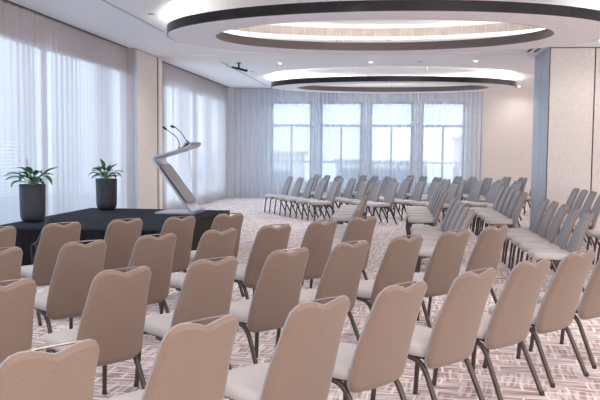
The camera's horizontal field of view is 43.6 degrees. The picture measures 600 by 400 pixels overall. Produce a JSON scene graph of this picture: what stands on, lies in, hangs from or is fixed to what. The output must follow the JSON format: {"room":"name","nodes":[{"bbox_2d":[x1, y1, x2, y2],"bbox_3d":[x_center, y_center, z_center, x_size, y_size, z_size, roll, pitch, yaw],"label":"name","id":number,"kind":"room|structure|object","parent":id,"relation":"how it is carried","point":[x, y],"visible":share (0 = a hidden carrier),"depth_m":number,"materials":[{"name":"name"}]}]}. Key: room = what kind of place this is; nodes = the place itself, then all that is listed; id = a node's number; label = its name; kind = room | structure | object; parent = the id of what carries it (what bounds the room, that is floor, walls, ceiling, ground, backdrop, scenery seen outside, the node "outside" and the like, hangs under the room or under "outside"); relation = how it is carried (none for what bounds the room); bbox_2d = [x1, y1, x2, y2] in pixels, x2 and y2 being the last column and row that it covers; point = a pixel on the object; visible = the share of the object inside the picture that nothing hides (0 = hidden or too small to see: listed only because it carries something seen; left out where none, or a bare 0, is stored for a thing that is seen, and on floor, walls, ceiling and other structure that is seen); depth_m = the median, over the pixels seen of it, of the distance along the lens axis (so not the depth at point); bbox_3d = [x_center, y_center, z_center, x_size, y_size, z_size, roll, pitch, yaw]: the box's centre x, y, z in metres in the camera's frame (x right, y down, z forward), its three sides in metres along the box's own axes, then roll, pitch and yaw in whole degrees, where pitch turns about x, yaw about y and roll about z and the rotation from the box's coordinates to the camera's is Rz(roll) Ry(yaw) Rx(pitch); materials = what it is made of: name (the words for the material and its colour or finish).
{"room":"conference hall","nodes":[
{"label":"conference hall","id":0,"kind":"room"},
{"bbox_2d":[3,0,599,87],"bbox_3d":[3.566,-2.627,9.083,17.200,0.001,31.200,1,4,7],"label":"ceiling","id":1,"kind":"structure","parent":0,"point":[96,17],"depth_m":16.32,"materials":[{"name":"white paint"}]},
{"bbox_2d":[4,0,127,47],"bbox_3d":[-4.779,-2.420,4.921,0.045,0.006,20.900,1,4,7],"label":"track","id":2,"kind":"object","parent":1,"relation":"attached to","point":[4,0],"visible":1,"depth_m":12.15,"materials":[{"name":"grey metal"}]},
{"bbox_2d":[0,0,36,224],"bbox_3d":[-4.354,-0.856,8.818,0.110,3.623,5.320,1,4,7],"label":"sheer curtain","id":3,"kind":"object","parent":2,"relation":"hanging from","point":[17,59],"visible":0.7,"depth_m":10.79,"materials":[{"name":"grey fabric"}]},
{"bbox_2d":[34,13,126,215],"bbox_3d":[-3.790,-1.156,13.415,0.111,3.623,3.923,1,4,7],"label":"sheer curtain","id":4,"kind":"object","parent":2,"relation":"hanging from","point":[81,105],"visible":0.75,"depth_m":12.89,"materials":[{"name":"grey fabric"}]},
{"bbox_2d":[100,0,165,31],"bbox_3d":[-2.610,-2.824,11.292,0.100,0.006,3.700,1,4,7],"label":"ceiling vent","id":5,"kind":"object","parent":1,"relation":"in","point":[111,4],"visible":1,"depth_m":11.53,"materials":[{"name":"grey metal"}]},
{"bbox_2d":[162,61,229,87],"bbox_3d":[-2.805,-3.472,21.016,0.045,0.006,7.800,1,4,7],"label":"track","id":6,"kind":"object","parent":1,"relation":"attached to","point":[162,61],"visible":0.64,"depth_m":20.28,"materials":[{"name":"grey metal"}]},
{"bbox_2d":[162,62,192,208],"bbox_3d":[-3.124,-1.511,18.851,0.110,3.623,3.220,1,4,7],"label":"sheer curtain","id":7,"kind":"object","parent":6,"relation":"hanging from","point":[176,82],"visible":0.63,"depth_m":18.86,"materials":[{"name":"grey fabric"}]},
{"bbox_2d":[192,74,227,204],"bbox_3d":[-2.666,-1.755,22.585,0.109,3.623,4.280,1,4,7],"label":"sheer curtain","id":8,"kind":"object","parent":6,"relation":"hanging from","point":[209,98],"visible":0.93,"depth_m":22.09,"materials":[{"name":"grey fabric"}]},
{"bbox_2d":[234,88,315,197],"bbox_3d":[-0.849,-1.891,24.868,2.750,3.623,0.107,1,4,7],"label":"sheer curtain","id":9,"kind":"object","parent":1,"relation":"hanging from","point":[275,130],"visible":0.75,"depth_m":24.87,"materials":[{"name":"grey fabric"}]},
{"bbox_2d":[316,92,365,198],"bbox_3d":[1.339,-1.854,24.602,1.620,3.623,0.145,1,4,7],"label":"sheer curtain","id":10,"kind":"object","parent":1,"relation":"hanging from","point":[341,117],"visible":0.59,"depth_m":24.58,"materials":[{"name":"grey fabric"}]},
{"bbox_2d":[154,52,540,55],"bbox_3d":[0.877,-3.097,15.904,8.200,0.012,0.080,1,4,7],"label":"trim","id":11,"kind":"structure","parent":1,"relation":"attached to","point":[475,52],"depth_m":16.01,"materials":[{"name":"white paint"}]},
{"bbox_2d":[135,0,599,42],"bbox_3d":[1.343,-2.926,11.557,7.800,0.230,5.700,1,4,7],"label":"ceiling recess","id":12,"kind":"structure","parent":1,"relation":"attached to","point":[165,11],"depth_m":13.49,"materials":[{"name":"white paint"}]},
{"bbox_2d":[167,0,599,54],"bbox_3d":[1.376,-2.818,11.843,7.040,0.478,4.440,1,4,7],"label":"ring","id":13,"kind":"object","parent":12,"relation":"hanging from","point":[563,25],"visible":1,"depth_m":10.59,"materials":[{"name":"white paint"}]},
{"bbox_2d":[366,93,417,199],"bbox_3d":[2.979,-1.827,24.403,1.643,3.623,0.143,1,4,7],"label":"sheer curtain","id":14,"kind":"object","parent":1,"relation":"hanging from","point":[392,119],"visible":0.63,"depth_m":24.39,"materials":[{"name":"grey fabric"}]},
{"bbox_2d":[255,66,533,86],"bbox_3d":[2.582,-3.552,21.158,7.720,0.230,5.960,1,4,7],"label":"ceiling recess","id":15,"kind":"structure","parent":1,"relation":"attached to","point":[381,70],"depth_m":21.83,"materials":[{"name":"white paint"}]},
{"bbox_2d":[271,67,515,93],"bbox_3d":[2.617,-3.446,21.463,6.940,0.478,4.160,1,4,7],"label":"ring","id":16,"kind":"object","parent":15,"relation":"hanging from","point":[473,84],"visible":1,"depth_m":20.42,"materials":[{"name":"white paint"}]},
{"bbox_2d":[417,91,482,200],"bbox_3d":[4.818,-1.796,24.178,2.030,3.623,0.108,1,4,7],"label":"sheer curtain","id":17,"kind":"object","parent":1,"relation":"hanging from","point":[449,124],"visible":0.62,"depth_m":24.16,"materials":[{"name":"grey fabric"}]},
{"bbox_2d":[20,197,599,399],"bbox_3d":[3.534,1.115,9.332,17.200,0.200,31.200,1,4,7],"label":"floor","id":18,"kind":"structure","parent":0,"point":[515,379],"depth_m":6.17,"materials":[{"name":"carpet"}]},
{"bbox_2d":[0,226,16,251],"bbox_3d":[-2.803,0.673,6.630,0.452,0.929,0.685,-3,5,-45],"label":"banquet chair","id":19,"kind":"object","parent":18,"relation":"on","point":[8,233],"visible":0.31,"depth_m":6.46,"materials":[{"name":"beige fabric"}]},
{"bbox_2d":[0,246,22,285],"bbox_3d":[-2.253,0.769,5.266,0.685,0.929,0.452,4,5,43],"label":"banquet chair","id":20,"kind":"object","parent":18,"relation":"on","point":[10,258],"visible":0.27,"depth_m":5.11,"materials":[{"name":"beige fabric"}]},
{"bbox_2d":[0,278,36,363],"bbox_3d":[-1.723,0.855,4.042,0.685,0.929,0.452,4,5,44],"label":"banquet chair","id":21,"kind":"object","parent":18,"relation":"on","point":[17,299],"visible":0.62,"depth_m":3.90,"materials":[{"name":"beige fabric"}]},
{"bbox_2d":[30,219,50,264],"bbox_3d":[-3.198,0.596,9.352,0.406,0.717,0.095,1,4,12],"label":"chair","id":22,"kind":"object","parent":18,"relation":"on","point":[48,220],"visible":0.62,"depth_m":9.35,"materials":[{"name":"black metal"}]},
{"bbox_2d":[0,339,99,399],"bbox_3d":[-1.065,0.942,2.820,0.452,0.929,0.685,-3,5,-45],"label":"banquet chair","id":23,"kind":"object","parent":18,"relation":"on","point":[68,373],"visible":1,"depth_m":2.57,"materials":[{"name":"beige fabric"}]},
{"bbox_2d":[20,222,81,325],"bbox_3d":[-2.363,0.648,7.064,0.452,0.929,0.685,-3,5,-43],"label":"banquet chair","id":24,"kind":"object","parent":18,"relation":"on","point":[54,236],"visible":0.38,"depth_m":6.83,"materials":[{"name":"beige fabric"}]},
{"bbox_2d":[34,239,106,352],"bbox_3d":[-1.786,0.743,5.722,0.452,0.929,0.685,-3,5,-45],"label":"banquet chair","id":25,"kind":"object","parent":18,"relation":"on","point":[77,265],"visible":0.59,"depth_m":5.51,"materials":[{"name":"beige fabric"}]},
{"bbox_2d":[45,266,151,394],"bbox_3d":[-1.206,0.829,4.502,0.452,0.929,0.685,-3,5,-43],"label":"banquet chair","id":26,"kind":"object","parent":18,"relation":"on","point":[114,312],"visible":0.79,"depth_m":4.33,"materials":[{"name":"beige fabric"}]},
{"bbox_2d":[0,208,229,265],"bbox_3d":[-2.589,0.550,11.152,2.432,0.580,3.291,1,4,7],"label":"stage","id":27,"kind":"object","parent":18,"relation":"on","point":[94,222],"visible":0.26,"depth_m":10.72,"materials":[{"name":"black fabric"}]},
{"bbox_2d":[19,184,45,221],"bbox_3d":[-3.704,0.040,10.392,0.349,0.518,0.349,1,4,7],"label":"planter","id":28,"kind":"object","parent":27,"relation":"on","point":[32,198],"visible":0.93,"depth_m":10.25,"materials":[{"name":"ceramic"}]},
{"bbox_2d":[4,157,56,187],"bbox_3d":[-3.681,-0.375,10.341,0.647,0.423,0.596,4,5,41],"label":"peace lily","id":29,"kind":"object","parent":28,"relation":"in","point":[33,180],"visible":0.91,"depth_m":10.27,"materials":[{"name":"green plant"}]},
{"bbox_2d":[96,178,116,209],"bbox_3d":[-3.231,-0.097,12.525,0.349,0.518,0.349,1,4,7],"label":"planter","id":30,"kind":"object","parent":27,"relation":"on","point":[106,189],"visible":0.98,"depth_m":12.38,"materials":[{"name":"ceramic"}]},
{"bbox_2d":[88,159,122,178],"bbox_3d":[-3.221,-0.501,12.497,0.558,0.375,0.429,-2,4,-28],"label":"peace lily","id":31,"kind":"object","parent":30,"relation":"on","point":[108,169],"visible":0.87,"depth_m":12.47,"materials":[{"name":"green plant"}]},
{"bbox_2d":[152,142,204,214],"bbox_3d":[-1.945,-0.363,12.058,0.683,1.132,0.660,1,4,7],"label":"lectern","id":32,"kind":"object","parent":27,"relation":"on","point":[187,198],"visible":1,"depth_m":11.93,"materials":[{"name":"grey metal"}]},
{"bbox_2d":[103,218,142,272],"bbox_3d":[-1.877,0.626,7.470,0.452,0.929,0.685,-3,5,-43],"label":"banquet chair","id":33,"kind":"object","parent":18,"relation":"on","point":[121,236],"visible":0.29,"depth_m":7.25,"materials":[{"name":"beige fabric"}]},
{"bbox_2d":[126,233,176,312],"bbox_3d":[-1.339,0.715,6.197,0.452,0.929,0.685,-3,5,-43],"label":"banquet chair","id":34,"kind":"object","parent":18,"relation":"on","point":[156,253],"visible":0.43,"depth_m":6.02,"materials":[{"name":"beige fabric"}]},
{"bbox_2d":[103,314,238,399],"bbox_3d":[-0.600,0.917,3.245,0.452,0.929,0.685,-3,5,-45],"label":"banquet chair","id":35,"kind":"object","parent":18,"relation":"on","point":[192,360],"visible":1,"depth_m":3.01,"materials":[{"name":"beige fabric"}]},
{"bbox_2d":[158,216,195,308],"bbox_3d":[-1.406,0.608,7.794,0.452,0.929,0.685,-3,5,-43],"label":"banquet chair","id":36,"kind":"object","parent":18,"relation":"on","point":[183,229],"visible":0.41,"depth_m":7.63,"materials":[{"name":"beige fabric"}]},
{"bbox_2d":[134,256,237,386],"bbox_3d":[-0.736,0.804,4.932,0.452,0.929,0.685,-3,5,-42],"label":"banquet chair","id":37,"kind":"object","parent":18,"relation":"on","point":[207,287],"visible":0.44,"depth_m":4.72,"materials":[{"name":"beige fabric"}]},
{"bbox_2d":[160,228,237,331],"bbox_3d":[-0.886,0.691,6.623,0.452,0.929,0.685,-3,5,-43],"label":"banquet chair","id":38,"kind":"object","parent":18,"relation":"on","point":[213,243],"visible":0.29,"depth_m":6.39,"materials":[{"name":"beige fabric"}]},
{"bbox_2d":[182,213,244,296],"bbox_3d":[-0.941,0.585,8.212,0.452,0.929,0.685,-3,5,-40],"label":"banquet chair","id":39,"kind":"object","parent":18,"relation":"on","point":[221,221],"visible":0.25,"depth_m":7.98,"materials":[{"name":"beige fabric"}]},
{"bbox_2d":[234,224,290,298],"bbox_3d":[-0.415,0.665,7.064,0.452,0.929,0.685,-3,5,-39],"label":"banquet chair","id":40,"kind":"object","parent":18,"relation":"on","point":[269,239],"visible":0.56,"depth_m":6.82,"materials":[{"name":"beige fabric"}]},
{"bbox_2d":[229,247,308,363],"bbox_3d":[-0.276,0.778,5.389,0.452,0.929,0.685,-3,5,-42],"label":"banquet chair","id":41,"kind":"object","parent":18,"relation":"on","point":[277,291],"visible":0.76,"depth_m":5.18,"materials":[{"name":"beige fabric"}]},
{"bbox_2d":[264,176,292,212],"bbox_3d":[-0.535,-0.134,19.054,0.685,0.924,0.449,-1,4,-20],"label":"banquet chair","id":42,"kind":"object","parent":18,"relation":"on","point":[285,189],"visible":0.74,"depth_m":18.98,"materials":[{"name":"beige fabric"}]},
{"bbox_2d":[224,295,349,399],"bbox_3d":[-0.104,0.893,3.679,0.452,0.929,0.685,-3,5,-42],"label":"banquet chair","id":43,"kind":"object","parent":18,"relation":"on","point":[301,366],"visible":0.91,"depth_m":3.48,"materials":[{"name":"beige fabric"}]},
{"bbox_2d":[274,177,303,215],"bbox_3d":[-0.265,-0.095,18.496,0.685,0.924,0.449,-1,4,-20],"label":"banquet chair","id":44,"kind":"object","parent":18,"relation":"on","point":[295,192],"visible":0.73,"depth_m":18.43,"materials":[{"name":"beige fabric"}]},
{"bbox_2d":[284,178,314,217],"bbox_3d":[0.001,-0.056,17.950,0.685,0.924,0.449,-1,4,-19],"label":"banquet chair","id":45,"kind":"object","parent":18,"relation":"on","point":[307,191],"visible":0.74,"depth_m":17.87,"materials":[{"name":"beige fabric"}]},
{"bbox_2d":[293,174,319,207],"bbox_3d":[0.195,-0.255,20.975,0.685,0.924,0.449,-1,4,-20],"label":"banquet chair","id":46,"kind":"object","parent":18,"relation":"on","point":[316,176],"visible":0.35,"depth_m":20.88,"materials":[{"name":"beige fabric"}]},
{"bbox_2d":[295,179,327,219],"bbox_3d":[0.274,-0.016,17.385,0.685,0.924,0.449,-1,4,-21],"label":"banquet chair","id":47,"kind":"object","parent":18,"relation":"on","point":[320,189],"visible":0.69,"depth_m":17.32,"materials":[{"name":"beige fabric"}]},
{"bbox_2d":[300,220,336,279],"bbox_3d":[0.026,0.641,7.488,0.452,0.929,0.685,-3,5,-41],"label":"banquet chair","id":48,"kind":"object","parent":18,"relation":"on","point":[318,237],"visible":0.48,"depth_m":7.29,"materials":[{"name":"beige fabric"}]},
{"bbox_2d":[275,240,368,347],"bbox_3d":[0.182,0.752,5.836,0.452,0.929,0.685,-3,5,-42],"label":"banquet chair","id":49,"kind":"object","parent":18,"relation":"on","point":[341,275],"visible":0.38,"depth_m":5.62,"materials":[{"name":"beige fabric"}]},
{"bbox_2d":[307,180,339,220],"bbox_3d":[0.543,0.023,16.830,0.685,0.924,0.449,-1,4,-20],"label":"banquet chair","id":50,"kind":"object","parent":18,"relation":"on","point":[329,202],"visible":0.97,"depth_m":16.75,"materials":[{"name":"beige fabric"}]},
{"bbox_2d":[325,178,355,215],"bbox_3d":[0.990,-0.053,18.040,0.685,0.924,0.449,-1,4,-21],"label":"banquet chair","id":51,"kind":"object","parent":18,"relation":"on","point":[347,193],"visible":0.56,"depth_m":18.03,"materials":[{"name":"beige fabric"}]},
{"bbox_2d":[309,216,376,288],"bbox_3d":[0.463,0.616,7.929,0.452,0.929,0.685,-2,5,-38],"label":"banquet chair","id":52,"kind":"object","parent":18,"relation":"on","point":[357,229],"visible":0.3,"depth_m":7.67,"materials":[{"name":"beige fabric"}]},
{"bbox_2d":[330,190,370,222],"bbox_3d":[0.872,0.280,13.005,0.685,0.924,0.449,1,4,11],"label":"banquet chair","id":53,"kind":"object","parent":18,"relation":"on","point":[338,218],"visible":0.39,"depth_m":12.84,"materials":[{"name":"beige fabric"}]},
{"bbox_2d":[338,179,369,218],"bbox_3d":[1.256,-0.015,17.492,0.685,0.924,0.449,-1,4,-19],"label":"banquet chair","id":54,"kind":"object","parent":18,"relation":"on","point":[363,186],"visible":0.62,"depth_m":17.44,"materials":[{"name":"beige fabric"}]},
{"bbox_2d":[351,180,383,221],"bbox_3d":[1.526,0.025,16.935,0.685,0.924,0.449,-1,4,-20],"label":"banquet chair","id":55,"kind":"object","parent":18,"relation":"on","point":[375,193],"visible":0.58,"depth_m":16.93,"materials":[{"name":"beige fabric"}]},
{"bbox_2d":[331,280,426,399],"bbox_3d":[0.331,0.868,4.108,0.452,0.929,0.685,-3,5,-42],"label":"banquet chair","id":56,"kind":"object","parent":18,"relation":"on","point":[379,356],"visible":0.84,"depth_m":3.90,"materials":[{"name":"beige fabric"}]},
{"bbox_2d":[365,182,398,224],"bbox_3d":[1.797,0.064,16.376,0.685,0.924,0.449,-1,4,-21],"label":"banquet chair","id":57,"kind":"object","parent":18,"relation":"on","point":[387,203],"visible":0.96,"depth_m":16.30,"materials":[{"name":"beige fabric"}]},
{"bbox_2d":[367,178,396,215],"bbox_3d":[2.007,-0.072,18.450,0.685,0.924,0.449,-1,4,-19],"label":"banquet chair","id":58,"kind":"object","parent":18,"relation":"on","point":[390,179],"visible":0.29,"depth_m":18.56,"materials":[{"name":"beige fabric"}]},
{"bbox_2d":[356,234,422,310],"bbox_3d":[0.670,0.728,6.272,0.452,0.929,0.685,-3,5,-38],"label":"banquet chair","id":59,"kind":"object","parent":18,"relation":"on","point":[398,264],"visible":0.48,"depth_m":6.04,"materials":[{"name":"beige fabric"}]},
{"bbox_2d":[379,179,410,218],"bbox_3d":[2.278,-0.032,17.888,0.685,0.924,0.449,-1,4,-20],"label":"banquet chair","id":60,"kind":"object","parent":18,"relation":"on","point":[402,192],"visible":0.55,"depth_m":17.90,"materials":[{"name":"beige fabric"}]},
{"bbox_2d":[394,180,425,220],"bbox_3d":[2.546,0.007,17.337,0.685,0.924,0.449,-1,4,-19],"label":"banquet chair","id":61,"kind":"object","parent":18,"relation":"on","point":[417,193],"visible":0.7,"depth_m":17.29,"materials":[{"name":"beige fabric"}]},
{"bbox_2d":[405,184,439,227],"bbox_3d":[2.486,0.145,15.243,0.685,0.924,0.449,1,4,7],"label":"banquet chair","id":62,"kind":"object","parent":18,"relation":"on","point":[438,185],"visible":0.39,"depth_m":15.16,"materials":[{"name":"beige fabric"}]},
{"bbox_2d":[406,186,441,232],"bbox_3d":[2.412,0.185,14.641,0.685,0.924,0.449,1,4,7],"label":"banquet chair","id":63,"kind":"object","parent":18,"relation":"on","point":[439,187],"visible":0.48,"depth_m":14.52,"materials":[{"name":"beige fabric"}]},
{"bbox_2d":[406,187,443,234],"bbox_3d":[2.339,0.224,14.046,0.685,0.924,0.449,1,4,9],"label":"banquet chair","id":64,"kind":"object","parent":18,"relation":"on","point":[442,188],"visible":0.44,"depth_m":13.89,"materials":[{"name":"beige fabric"}]},
{"bbox_2d":[409,181,442,223],"bbox_3d":[2.815,0.046,16.782,0.685,0.924,0.449,-1,4,-19],"label":"banquet chair","id":65,"kind":"object","parent":18,"relation":"on","point":[414,203],"visible":0.48,"depth_m":16.81,"materials":[{"name":"beige fabric"}]},
{"bbox_2d":[407,189,445,238],"bbox_3d":[2.264,0.263,13.435,0.685,0.924,0.449,1,4,8],"label":"banquet chair","id":66,"kind":"object","parent":18,"relation":"on","point":[444,190],"visible":0.44,"depth_m":13.29,"materials":[{"name":"beige fabric"}]},
{"bbox_2d":[408,191,448,237],"bbox_3d":[2.191,0.302,12.836,0.685,0.924,0.449,1,4,9],"label":"banquet chair","id":67,"kind":"object","parent":18,"relation":"on","point":[432,221],"visible":0.93,"depth_m":12.65,"materials":[{"name":"beige fabric"}]},
{"bbox_2d":[370,267,496,399],"bbox_3d":[0.816,0.843,4.558,0.452,0.929,0.685,-3,5,-40],"label":"banquet chair","id":68,"kind":"object","parent":18,"relation":"on","point":[452,337],"visible":0.84,"depth_m":4.36,"materials":[{"name":"beige fabric"}]},
{"bbox_2d":[410,197,457,231],"bbox_3d":[1.984,0.413,11.150,0.685,0.924,0.449,1,4,8],"label":"banquet chair","id":69,"kind":"object","parent":18,"relation":"on","point":[433,228],"visible":0.48,"depth_m":11.00,"materials":[{"name":"beige fabric"}]},
{"bbox_2d":[411,199,461,236],"bbox_3d":[1.911,0.452,10.554,0.685,0.924,0.449,1,4,8],"label":"banquet chair","id":70,"kind":"object","parent":18,"relation":"on","point":[415,232],"visible":0.38,"depth_m":10.43,"materials":[{"name":"beige fabric"}]},
{"bbox_2d":[413,202,465,239],"bbox_3d":[1.837,0.491,9.956,0.685,0.924,0.449,1,4,7],"label":"banquet chair","id":71,"kind":"object","parent":18,"relation":"on","point":[462,205],"visible":0.37,"depth_m":9.83,"materials":[{"name":"beige fabric"}]},
{"bbox_2d":[412,229,469,327],"bbox_3d":[1.149,0.703,6.700,0.452,0.929,0.685,-2,5,-37],"label":"banquet chair","id":72,"kind":"object","parent":18,"relation":"on","point":[444,264],"visible":0.62,"depth_m":6.47,"materials":[{"name":"beige fabric"}]},
{"bbox_2d":[425,182,459,215],"bbox_3d":[3.084,0.085,16.228,0.685,0.924,0.449,-1,4,-19],"label":"banquet chair","id":73,"kind":"object","parent":18,"relation":"on","point":[453,188],"visible":0.41,"depth_m":16.25,"materials":[{"name":"beige fabric"}]},
{"bbox_2d":[415,205,470,271],"bbox_3d":[1.765,0.529,9.369,0.685,0.924,0.449,1,4,9],"label":"banquet chair","id":74,"kind":"object","parent":18,"relation":"on","point":[467,208],"visible":0.3,"depth_m":9.22,"materials":[{"name":"beige fabric"}]},
{"bbox_2d":[417,209,475,271],"bbox_3d":[1.693,0.568,8.777,0.685,0.924,0.449,1,4,9],"label":"banquet chair","id":75,"kind":"object","parent":18,"relation":"on","point":[425,251],"visible":0.48,"depth_m":8.62,"materials":[{"name":"beige fabric"}]},
{"bbox_2d":[442,180,466,219],"bbox_3d":[3.567,-0.011,17.736,0.685,0.924,0.449,-1,4,-19],"label":"banquet chair","id":76,"kind":"object","parent":18,"relation":"on","point":[459,195],"visible":0.22,"depth_m":17.67,"materials":[{"name":"beige fabric"}]},
{"bbox_2d":[427,225,508,316],"bbox_3d":[1.605,0.679,7.127,0.452,0.929,0.685,-2,5,-37],"label":"banquet chair","id":77,"kind":"object","parent":18,"relation":"on","point":[487,250],"visible":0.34,"depth_m":6.88,"materials":[{"name":"beige fabric"}]},
{"bbox_2d":[462,177,476,200],"bbox_3d":[4.333,-0.151,19.954,0.685,0.924,0.449,-1,4,-19],"label":"banquet chair","id":78,"kind":"object","parent":18,"relation":"on","point":[471,180],"visible":0.36,"depth_m":20.02,"materials":[{"name":"beige fabric"}]},
{"bbox_2d":[461,181,483,219],"bbox_3d":[3.837,0.029,17.179,0.685,0.924,0.449,-1,4,-19],"label":"banquet chair","id":79,"kind":"object","parent":18,"relation":"on","point":[474,195],"visible":0.52,"depth_m":17.19,"materials":[{"name":"beige fabric"}]},
{"bbox_2d":[463,178,492,207],"bbox_3d":[4.603,-0.112,19.398,0.685,0.924,0.449,-1,4,-19],"label":"banquet chair","id":80,"kind":"object","parent":18,"relation":"on","point":[487,182],"visible":0.38,"depth_m":19.38,"materials":[{"name":"beige fabric"}]},
{"bbox_2d":[468,182,501,218],"bbox_3d":[4.107,0.068,16.621,0.685,0.924,0.449,-1,4,-20],"label":"banquet chair","id":81,"kind":"object","parent":18,"relation":"on","point":[495,187],"visible":0.62,"depth_m":16.64,"materials":[{"name":"beige fabric"}]},
{"bbox_2d":[470,185,505,231],"bbox_3d":[3.777,0.167,15.089,0.685,0.924,0.449,1,4,8],"label":"banquet chair","id":82,"kind":"object","parent":18,"relation":"on","point":[502,189],"visible":0.47,"depth_m":14.95,"materials":[{"name":"beige fabric"}]},
{"bbox_2d":[432,258,550,399],"bbox_3d":[1.280,0.818,4.993,0.452,0.929,0.685,-2,5,-38],"label":"banquet chair","id":83,"kind":"object","parent":18,"relation":"on","point":[509,323],"visible":0.84,"depth_m":4.78,"materials":[{"name":"beige fabric"}]},
{"bbox_2d":[473,187,510,234],"bbox_3d":[3.702,0.206,14.483,0.685,0.924,0.449,1,4,7],"label":"banquet chair","id":84,"kind":"object","parent":18,"relation":"on","point":[507,190],"visible":0.56,"depth_m":14.36,"materials":[{"name":"beige fabric"}]},
{"bbox_2d":[476,188,515,236],"bbox_3d":[3.629,0.245,13.885,0.685,0.924,0.449,1,4,8],"label":"banquet chair","id":85,"kind":"object","parent":18,"relation":"on","point":[512,192],"visible":0.55,"depth_m":13.75,"materials":[{"name":"beige fabric"}]},
{"bbox_2d":[480,190,521,230],"bbox_3d":[3.554,0.285,13.272,0.685,0.924,0.449,1,4,7],"label":"banquet chair","id":86,"kind":"object","parent":18,"relation":"on","point":[518,193],"visible":0.49,"depth_m":13.16,"materials":[{"name":"beige fabric"}]},
{"bbox_2d":[485,192,527,227],"bbox_3d":[3.480,0.325,12.673,0.685,0.924,0.449,1,4,8],"label":"banquet chair","id":87,"kind":"object","parent":18,"relation":"on","point":[511,223],"visible":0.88,"depth_m":12.49,"materials":[{"name":"beige fabric"}]},
{"bbox_2d":[501,198,549,261],"bbox_3d":[3.273,0.435,10.987,0.685,0.924,0.449,1,4,7],"label":"banquet chair","id":88,"kind":"object","parent":18,"relation":"on","point":[535,222],"visible":0.51,"depth_m":10.84,"materials":[{"name":"beige fabric"}]},
{"bbox_2d":[504,201,558,269],"bbox_3d":[3.200,0.474,10.391,0.685,0.924,0.449,1,4,7],"label":"banquet chair","id":89,"kind":"object","parent":18,"relation":"on","point":[544,225],"visible":0.59,"depth_m":10.27,"materials":[{"name":"beige fabric"}]},
{"bbox_2d":[483,250,595,387],"bbox_3d":[1.734,0.793,5.420,0.452,0.929,0.685,-2,5,-38],"label":"banquet chair","id":90,"kind":"object","parent":18,"relation":"on","point":[556,311],"visible":0.81,"depth_m":5.20,"materials":[{"name":"beige fabric"}]},
{"bbox_2d":[510,204,568,271],"bbox_3d":[3.128,0.512,9.805,0.685,0.924,0.449,1,4,9],"label":"banquet chair","id":91,"kind":"object","parent":18,"relation":"on","point":[553,230],"visible":0.61,"depth_m":9.69,"materials":[{"name":"beige fabric"}]},
{"bbox_2d":[519,207,580,264],"bbox_3d":[3.055,0.551,9.208,0.685,0.924,0.449,1,4,8],"label":"banquet chair","id":92,"kind":"object","parent":18,"relation":"on","point":[561,242],"visible":0.66,"depth_m":9.10,"materials":[{"name":"beige fabric"}]},
{"bbox_2d":[528,211,593,292],"bbox_3d":[2.982,0.590,8.612,0.685,0.924,0.449,1,4,8],"label":"banquet chair","id":93,"kind":"object","parent":18,"relation":"on","point":[577,237],"visible":0.59,"depth_m":8.48,"materials":[{"name":"beige fabric"}]},
{"bbox_2d":[542,188,579,232],"bbox_3d":[4.952,0.228,14.328,0.685,0.924,0.449,1,4,7],"label":"banquet chair","id":94,"kind":"object","parent":18,"relation":"on","point":[575,191],"visible":0.38,"depth_m":14.19,"materials":[{"name":"beige fabric"}]},
{"bbox_2d":[528,258,599,368],"bbox_3d":[2.213,0.767,5.873,0.452,0.929,0.685,-2,5,-36],"label":"banquet chair","id":95,"kind":"object","parent":18,"relation":"on","point":[588,307],"visible":0.68,"depth_m":5.64,"materials":[{"name":"beige fabric"}]},
{"bbox_2d":[546,189,587,240],"bbox_3d":[4.878,0.267,13.725,0.685,0.924,0.449,1,4,7],"label":"banquet chair","id":96,"kind":"object","parent":18,"relation":"on","point":[580,199],"visible":0.31,"depth_m":13.64,"materials":[{"name":"beige fabric"}]},
{"bbox_2d":[553,191,596,244],"bbox_3d":[4.805,0.306,13.127,0.685,0.924,0.449,1,4,8],"label":"banquet chair","id":97,"kind":"object","parent":18,"relation":"on","point":[588,203],"visible":0.43,"depth_m":13.04,"materials":[{"name":"beige fabric"}]},
{"bbox_2d":[562,195,599,247],"bbox_3d":[4.731,0.346,12.521,0.685,0.924,0.449,1,4,8],"label":"banquet chair","id":98,"kind":"object","parent":18,"relation":"on","point":[595,210],"visible":0.41,"depth_m":12.38,"materials":[{"name":"beige fabric"}]},
{"bbox_2d":[586,230,599,263],"bbox_3d":[4.524,0.456,10.835,0.685,0.924,0.449,1,4,7],"label":"banquet chair","id":99,"kind":"object","parent":18,"relation":"on","point":[591,233],"visible":0.87,"depth_m":10.72,"materials":[{"name":"beige fabric"}]},
{"bbox_2d":[227,88,482,197],"bbox_3d":[1.584,-1.863,24.874,8.680,3.650,0.200,1,4,7],"label":"wall","id":100,"kind":"structure","parent":0,"point":[230,180],"depth_m":25.19,"materials":[{"name":"white paint"}]},
{"bbox_2d":[481,88,533,195],"bbox_3d":[8.529,-1.745,24.004,5.320,3.650,0.250,1,4,7],"label":"wall","id":101,"kind":"structure","parent":0,"point":[507,120],"depth_m":24.09,"materials":[{"name":"beige paint"}]},
{"bbox_2d":[530,47,599,233],"bbox_3d":[8.722,-1.149,15.069,7.601,3.649,1.520,1,4,7],"label":"wall","id":102,"kind":"structure","parent":0,"point":[566,102],"depth_m":14.72,"materials":[{"name":"paint"}]},
{"bbox_3d":[-4.389,-0.934,10.094,0.040,3.650,31.050,1,4,7],"label":"wall","id":103,"kind":"structure","parent":0,"visible":0},
{"bbox_2d":[126,48,161,208],"bbox_3d":[-3.426,-1.339,16.325,0.355,3.649,1.780,1,4,7],"label":"pilaster","id":104,"kind":"object","parent":103,"relation":"attached to","point":[143,70],"visible":0.63,"depth_m":15.87,"materials":[{"name":"grey paint"}]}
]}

